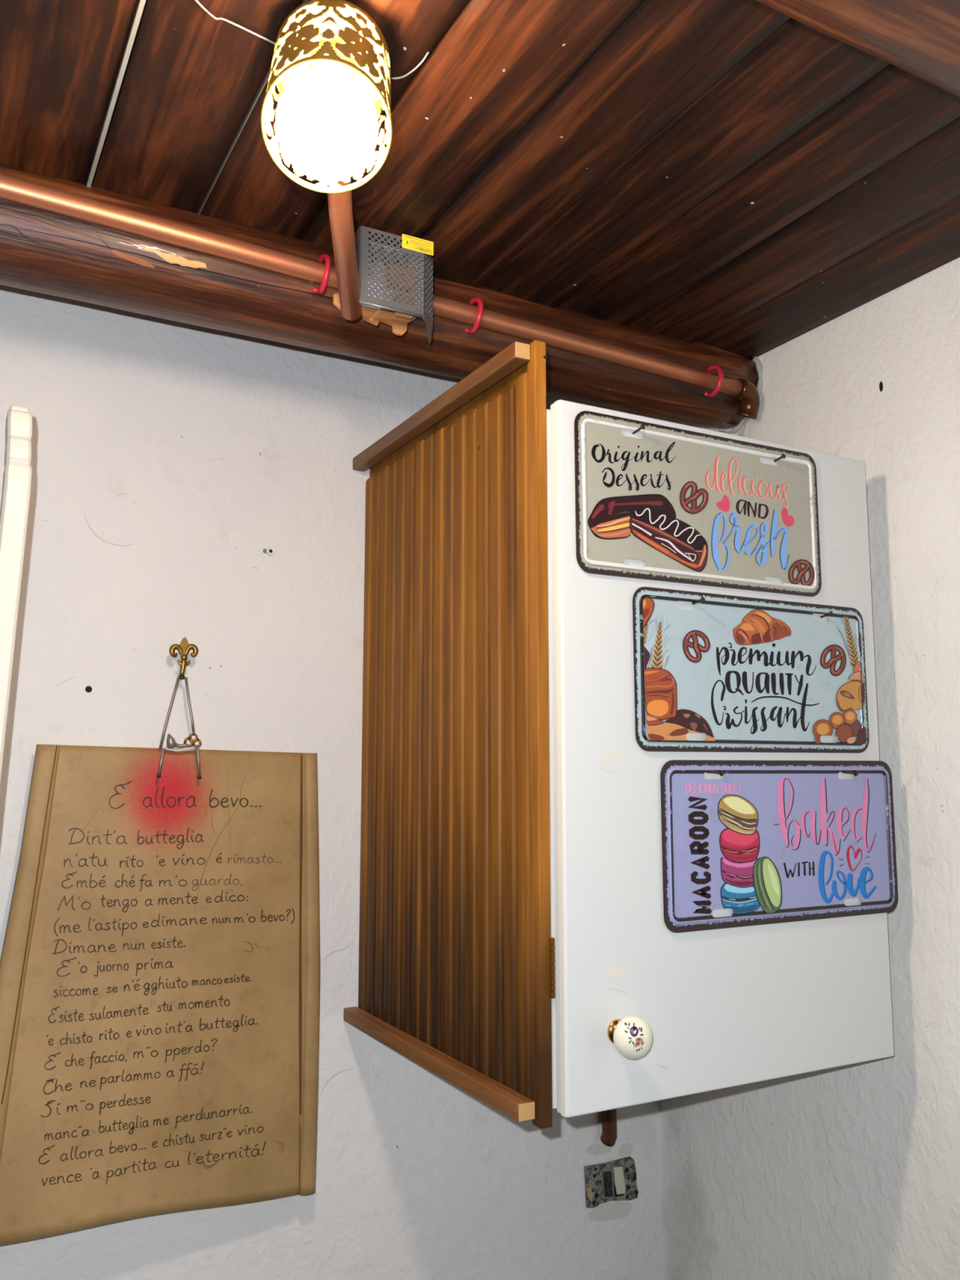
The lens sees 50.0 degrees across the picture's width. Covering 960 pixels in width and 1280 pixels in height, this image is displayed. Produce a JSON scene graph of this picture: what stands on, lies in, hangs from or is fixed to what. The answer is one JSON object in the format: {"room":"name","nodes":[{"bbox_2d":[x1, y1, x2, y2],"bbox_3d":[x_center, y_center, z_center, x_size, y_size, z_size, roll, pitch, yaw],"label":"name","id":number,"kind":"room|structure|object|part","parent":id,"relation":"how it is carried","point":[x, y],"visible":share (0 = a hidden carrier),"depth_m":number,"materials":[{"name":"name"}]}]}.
{"room":"kitchen","nodes":[
{"label":"kitchen","id":0,"kind":"room"},
{"bbox_2d":[0,284,663,1279],"bbox_3d":[-0.965,0.612,0.816,2.930,2.194,0.121,4,-8,-28],"label":"wall","id":1,"kind":"structure","parent":0,"point":[168,457],"depth_m":1.20,"materials":[{"name":"paint"}]},
{"bbox_2d":[156,636,201,779],"bbox_3d":[-0.331,0.075,1.139,0.049,0.157,0.017,4,-8,-28],"label":"hanger","id":2,"kind":"object","parent":1,"relation":"attached to","point":[184,648],"visible":1,"depth_m":1.14,"materials":[{"name":"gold metal"}]},
{"bbox_2d":[0,744,319,1245],"bbox_3d":[-0.341,0.360,1.095,0.365,0.494,0.043,5,-9,-34],"label":"parchment","id":3,"kind":"object","parent":2,"relation":"hanging from","point":[160,959],"visible":1,"depth_m":1.09,"materials":[{"name":"brown paper"}]},
{"bbox_3d":[-0.342,0.080,1.135,0.020,0.080,0.003,5,-9,-33],"label":"wire leg","id":4,"kind":"part","parent":2,"relation":"part of","materials":[{"name":"silver metal"}]},
{"bbox_3d":[-0.323,0.072,1.146,0.013,0.062,0.003,3,-8,-20],"label":"wire leg","id":5,"kind":"part","parent":2,"relation":"part of","materials":[{"name":"silver metal"}]},
{"bbox_2d":[266,546,275,555],"bbox_3d":[-0.250,-0.106,1.228,0.010,0.010,0.006,4,-8,-28],"label":"plug","id":6,"kind":"object","parent":1,"relation":"attached to","point":[270,550],"visible":1,"depth_m":1.23,"materials":[{"name":"white"}]},
{"bbox_2d":[600,1108,617,1146],"bbox_3d":[0.169,0.561,1.364,0.020,0.205,0.023,4,-8,-28],"label":"pipe stub","id":7,"kind":"object","parent":1,"relation":"attached to","point":[608,1137],"visible":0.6,"depth_m":1.34,"materials":[{"name":"brown metal"}]},
{"bbox_2d":[583,1156,638,1208],"bbox_3d":[0.174,0.713,1.352,0.084,0.054,0.008,4,-8,-28],"label":"light switch","id":8,"kind":"object","parent":1,"relation":"attached to","point":[615,1180],"visible":1,"depth_m":1.35,"materials":[{"name":"grey stone"}]},
{"bbox_2d":[343,340,893,1128],"bbox_3d":[0.136,0.097,1.145,0.421,0.688,0.469,4,-8,-28],"label":"upper cabinet","id":9,"kind":"object","parent":1,"relation":"attached to","point":[517,947],"visible":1,"depth_m":0.96,"materials":[{"name":"white laminate"}]},
{"bbox_3d":[-0.057,0.417,1.036,0.017,0.015,0.402,4,-8,-28],"label":"rail","id":10,"kind":"part","parent":9,"relation":"part of","materials":[{"name":"brown wood"}]},
{"bbox_3d":[-0.057,-0.243,1.121,0.017,0.016,0.402,4,-8,-28],"label":"rail","id":11,"kind":"part","parent":9,"relation":"part of","materials":[{"name":"brown wood"}]},
{"bbox_3d":[-0.043,0.087,1.091,0.005,0.663,0.395,4,-8,-28],"label":"panel","id":12,"kind":"part","parent":9,"relation":"part of","materials":[{"name":"brown wood"}]},
{"bbox_3d":[0.128,0.331,0.858,0.034,0.034,0.027,4,-8,-28],"label":"knob","id":13,"kind":"part","parent":9,"relation":"part of","materials":[{"name":"beige ceramic"}]},
{"bbox_2d":[632,424,644,434],"bbox_3d":[0.146,-0.195,0.953,0.005,0.006,0.016,4,-8,-28],"label":"nail","id":14,"kind":"object","parent":9,"relation":"attached to","point":[642,426],"visible":1,"depth_m":0.95,"materials":[{"name":"grey metal"}]},
{"bbox_2d":[573,410,821,596],"bbox_3d":[0.217,-0.126,0.989,0.301,0.151,0.003,4,-8,-28],"label":"sign","id":15,"kind":"object","parent":9,"relation":"attached to","point":[700,508],"visible":1,"depth_m":0.98,"materials":[{"name":"beige metal"}]},
{"bbox_2d":[587,493,707,572],"bbox_3d":[0.157,-0.102,0.953,0.138,0.070,0.001,4,-8,-28],"label":"picture","id":16,"kind":"object","parent":15,"relation":"attached to","point":[668,532],"depth_m":0.95,"materials":[{"name":"black paint"}]},
{"bbox_2d":[680,480,708,514],"bbox_3d":[0.204,-0.136,0.983,0.035,0.032,0.001,4,-8,-28],"label":"picture","id":17,"kind":"object","parent":15,"relation":"attached to","point":[694,495],"depth_m":0.98,"materials":[{"name":"red"}]},
{"bbox_2d":[716,494,729,511],"bbox_3d":[0.236,-0.133,1.000,0.017,0.017,0.001,4,-8,-28],"label":"print","id":18,"kind":"object","parent":15,"relation":"attached to","point":[724,505],"depth_m":1.00},
{"bbox_2d":[781,507,794,526],"bbox_3d":[0.311,-0.124,1.040,0.017,0.019,0.001,4,-8,-28],"label":"print","id":19,"kind":"object","parent":15,"relation":"attached to","point":[788,521],"depth_m":1.04},
{"bbox_2d":[788,559,814,586],"bbox_3d":[0.325,-0.068,1.039,0.037,0.028,0.001,4,-8,-28],"label":"picture","id":20,"kind":"object","parent":15,"relation":"attached to","point":[801,571],"depth_m":1.04,"materials":[{"name":"red paint"}]},
{"bbox_2d":[692,596,705,604],"bbox_3d":[0.204,-0.037,0.964,0.005,0.006,0.016,4,-8,-28],"label":"nail","id":21,"kind":"object","parent":9,"relation":"attached to","point":[702,598],"visible":1,"depth_m":0.96,"materials":[{"name":"grey metal"}]},
{"bbox_2d":[706,770,724,776],"bbox_3d":[0.218,0.123,0.956,0.017,0.006,0.006,3,-8,-21],"label":"nail","id":22,"kind":"object","parent":9,"relation":"attached to","point":[721,773],"visible":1,"depth_m":0.96,"materials":[{"name":"brown metal"}]},
{"bbox_3d":[0.239,0.101,0.984,0.391,0.614,0.017,4,-8,-28],"label":"door","id":23,"kind":"part","parent":9,"relation":"part of","materials":[{"name":"white laminate"}]},
{"bbox_2d":[632,586,869,753],"bbox_3d":[0.270,0.033,0.997,0.298,0.151,0.003,4,-8,-28],"label":"sign","id":24,"kind":"object","parent":9,"relation":"attached to","point":[747,674],"visible":1,"depth_m":0.99,"materials":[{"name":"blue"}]},
{"bbox_2d":[643,615,670,668],"bbox_3d":[0.164,0.003,0.942,0.039,0.054,0.001,4,-8,-28],"label":"picture","id":25,"kind":"object","parent":24,"relation":"attached to","point":[656,628],"depth_m":0.94,"materials":[{"name":"brown"}]},
{"bbox_2d":[640,597,716,741],"bbox_3d":[0.184,0.028,0.950,0.086,0.132,0.001,4,-8,-28],"label":"picture","id":26,"kind":"object","parent":24,"relation":"attached to","point":[678,646],"depth_m":0.95,"materials":[{"name":"orange"}]},
{"bbox_2d":[682,630,710,662],"bbox_3d":[0.203,0.006,0.964,0.033,0.031,0.001,4,-8,-28],"label":"picture","id":27,"kind":"object","parent":24,"relation":"attached to","point":[695,643],"depth_m":0.96,"materials":[{"name":"red"}]},
{"bbox_2d":[733,608,791,644],"bbox_3d":[0.276,-0.011,1.006,0.076,0.036,0.001,4,-8,-28],"label":"picture","id":28,"kind":"object","parent":24,"relation":"attached to","point":[750,626],"depth_m":1.01,"materials":[{"name":"orange"}]},
{"bbox_2d":[820,644,846,675],"bbox_3d":[0.359,0.021,1.047,0.038,0.033,0.001,4,-8,-28],"label":"picture","id":29,"kind":"object","parent":24,"relation":"attached to","point":[833,656],"depth_m":1.05,"materials":[{"name":"red"}]},
{"bbox_2d":[813,632,866,744],"bbox_3d":[0.364,0.048,1.046,0.076,0.116,0.001,4,-8,-28],"label":"picture","id":30,"kind":"object","parent":24,"relation":"attached to","point":[839,671],"depth_m":1.05,"materials":[{"name":"orange"}]},
{"bbox_2d":[837,608,858,666],"bbox_3d":[0.379,-0.002,1.061,0.032,0.062,0.001,4,-8,-28],"label":"picture","id":31,"kind":"object","parent":24,"relation":"attached to","point":[847,619],"depth_m":1.06,"materials":[{"name":"brown"}]},
{"bbox_2d":[660,760,897,933],"bbox_3d":[0.296,0.193,0.991,0.302,0.154,0.003,4,-8,-28],"label":"sign","id":32,"kind":"object","parent":9,"relation":"attached to","point":[767,842],"visible":1,"depth_m":0.98,"materials":[{"name":"purple metal"}]},
{"bbox_2d":[717,794,758,835],"bbox_3d":[0.242,0.164,0.965,0.050,0.038,0.001,4,-8,-28],"label":"picture","id":33,"kind":"object","parent":32,"relation":"attached to","point":[737,814],"depth_m":0.96,"materials":[{"name":"beige paint"}]},
{"bbox_2d":[720,857,757,887],"bbox_3d":[0.241,0.216,0.958,0.046,0.029,0.001,4,-8,-28],"label":"picture","id":34,"kind":"object","parent":32,"relation":"attached to","point":[735,872],"depth_m":0.96,"materials":[{"name":"pink"}]},
{"bbox_2d":[719,827,759,862],"bbox_3d":[0.243,0.192,0.962,0.050,0.033,0.001,4,-8,-28],"label":"picture","id":35,"kind":"object","parent":32,"relation":"attached to","point":[736,845],"depth_m":0.96,"materials":[{"name":"red"}]},
{"bbox_2d":[720,882,759,914],"bbox_3d":[0.242,0.239,0.955,0.048,0.029,0.001,4,-8,-28],"label":"picture","id":36,"kind":"object","parent":32,"relation":"attached to","point":[743,898],"depth_m":0.96,"materials":[{"name":"blue metal"}]},
{"bbox_2d":[752,856,782,912],"bbox_3d":[0.272,0.232,0.972,0.036,0.053,0.001,4,-8,-28],"label":"picture","id":37,"kind":"object","parent":32,"relation":"attached to","point":[766,870],"depth_m":0.97,"materials":[{"name":"green"}]},
{"bbox_2d":[839,845,870,871],"bbox_3d":[0.375,0.219,1.031,0.044,0.026,0.001,4,-8,-28],"label":"print","id":38,"kind":"object","parent":32,"relation":"attached to","point":[851,858],"depth_m":1.03,"materials":[{"name":"red paint"}]},
{"bbox_2d":[773,453,785,462],"bbox_3d":[0.302,-0.183,1.037,0.005,0.005,0.014,4,-8,-28],"label":"nail","id":39,"kind":"object","parent":9,"relation":"attached to","point":[783,455],"visible":1,"depth_m":1.03,"materials":[{"name":"grey metal"}]},
{"bbox_2d":[820,611,833,617],"bbox_3d":[0.351,-0.026,1.044,0.005,0.005,0.015,4,-8,-28],"label":"nail","id":40,"kind":"object","parent":9,"relation":"attached to","point":[830,613],"visible":1,"depth_m":1.04,"materials":[{"name":"grey metal"}]},
{"bbox_2d":[842,770,857,776],"bbox_3d":[0.374,0.135,1.040,0.017,0.006,0.006,3,-8,-21],"label":"nail","id":41,"kind":"object","parent":9,"relation":"attached to","point":[855,773],"visible":1,"depth_m":1.04,"materials":[{"name":"brown metal"}]},
{"bbox_2d":[0,0,959,359],"bbox_3d":[-0.289,-0.663,-0.276,2.930,0.184,2.954,4,-8,-28],"label":"ceiling","id":42,"kind":"structure","parent":0,"point":[744,178],"depth_m":0.88,"materials":[{"name":"brown wood"}]},
{"bbox_2d":[195,0,275,44],"bbox_3d":[-0.180,-0.440,0.728,0.013,0.001,0.081,-6,-10,40],"label":"cable","id":43,"kind":"object","parent":42,"relation":"attached to","point":[197,1],"visible":0.91,"depth_m":0.73,"materials":[{"name":"grey plastic"}]},
{"bbox_2d":[260,0,392,320],"bbox_3d":[-0.119,-0.356,0.821,0.085,0.150,0.374,1,-7,-8],"label":"spot lamp","id":44,"kind":"object","parent":42,"relation":"attached to","point":[330,69],"visible":1,"depth_m":0.67,"materials":[{"name":"gold metal"}]},
{"bbox_3d":[-0.101,-0.344,0.674,0.066,0.090,0.076,4,-8,-28],"label":"bulb","id":45,"kind":"part","parent":44,"relation":"part of","materials":[{"name":"white glass"}]},
{"bbox_3d":[-0.103,-0.374,0.705,0.083,0.144,0.135,1,-7,-6],"label":"lamp shade","id":46,"kind":"part","parent":44,"relation":"part of","materials":[{"name":"gold metal"}]},
{"bbox_3d":[-0.117,-0.372,0.876,0.022,0.089,0.272,1,-7,-4],"label":"arm","id":47,"kind":"part","parent":44,"relation":"part of","materials":[{"name":"orange metal"}]},
{"bbox_2d":[0,163,758,429],"bbox_3d":[-0.849,-0.413,0.733,2.690,0.112,0.111,4,-8,-28],"label":"log beam","id":48,"kind":"structure","parent":42,"relation":"attached to","point":[42,251],"depth_m":1.04,"materials":[{"name":"brown wood"}]},
{"bbox_2d":[333,293,416,336],"bbox_3d":[-0.103,-0.360,1.035,0.091,0.103,0.008,4,-8,-28],"label":"bracket","id":49,"kind":"object","parent":48,"relation":"attached to","point":[373,316],"visible":0.51,"depth_m":1.03,"materials":[{"name":"orange wood"}]},
{"bbox_2d":[354,226,433,343],"bbox_3d":[-0.084,-0.346,1.016,0.087,0.100,0.035,4,-8,-28],"label":"metal box","id":50,"kind":"object","parent":49,"relation":"attached to","point":[392,278],"visible":1,"depth_m":1.00,"materials":[{"name":"silver metal"}]},
{"bbox_3d":[-0.090,-0.360,1.024,0.080,0.066,0.002,4,-8,-28],"label":"plate","id":51,"kind":"part","parent":50,"relation":"part of","materials":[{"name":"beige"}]},
{"bbox_2d":[404,235,431,253],"bbox_3d":[-0.061,-0.389,1.015,0.030,0.011,0.001,4,-8,-28],"label":"print","id":52,"kind":"object","parent":50,"relation":"attached to","point":[413,245],"depth_m":1.01,"materials":[{"name":"yellow paper"}]},
{"bbox_2d":[0,173,759,436],"bbox_3d":[-0.856,-0.360,0.733,2.681,0.231,0.187,4,-8,-29],"label":"copper pipe","id":53,"kind":"object","parent":48,"relation":"attached to","point":[12,188],"visible":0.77,"depth_m":1.01,"materials":[{"name":"brown metal"}]},
{"bbox_2d":[311,253,331,293],"bbox_3d":[-0.157,-0.366,1.023,0.012,0.040,0.027,4,-8,-28],"label":"clip","id":54,"kind":"object","parent":53,"relation":"attached to","point":[326,257],"visible":1,"depth_m":1.02,"materials":[{"name":"red plastic"}]},
{"bbox_2d":[464,297,483,333],"bbox_3d":[-0.006,-0.350,1.105,0.012,0.040,0.027,4,-8,-28],"label":"clip","id":55,"kind":"object","parent":53,"relation":"attached to","point":[475,300],"visible":1,"depth_m":1.10,"materials":[{"name":"red plastic"}]},
{"bbox_2d":[704,364,723,397],"bbox_3d":[0.287,-0.320,1.265,0.012,0.040,0.027,4,-8,-28],"label":"clip","id":56,"kind":"object","parent":53,"relation":"attached to","point":[713,367],"visible":0.98,"depth_m":1.26,"materials":[{"name":"red plastic"}]},
{"bbox_2d":[390,51,429,79],"bbox_3d":[-0.054,-0.433,0.781,0.047,0.001,0.011,-5,-9,36],"label":"cable","id":57,"kind":"object","parent":42,"relation":"attached to","point":[428,52],"visible":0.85,"depth_m":0.78,"materials":[{"name":"grey plastic"}]},
{"bbox_2d":[755,0,959,97],"bbox_3d":[-0.556,-0.524,0.201,2.690,0.169,0.169,4,-8,-28],"label":"log beam","id":58,"kind":"structure","parent":42,"relation":"attached to","point":[921,38],"depth_m":0.65,"materials":[{"name":"brown wood"}]},
{"bbox_2d":[645,257,959,1279],"bbox_3d":[0.971,0.532,0.191,0.127,2.194,2.834,4,-8,-28],"label":"wall","id":59,"kind":"structure","parent":0,"point":[851,1171],"depth_m":1.11,"materials":[{"name":"paint"}]},
{"bbox_3d":[-0.289,1.601,-0.567,2.930,0.120,2.954,4,-8,-28],"label":"floor","id":60,"kind":"structure","parent":0,"visible":0},
{"bbox_2d":[0,406,32,781],"bbox_3d":[-0.454,0.735,0.805,0.097,1.909,0.032,4,-8,-28],"label":"post","id":61,"kind":"object","parent":60,"relation":"on","point":[16,482],"visible":1,"depth_m":0.92,"materials":[{"name":"beige paint"}]}
]}

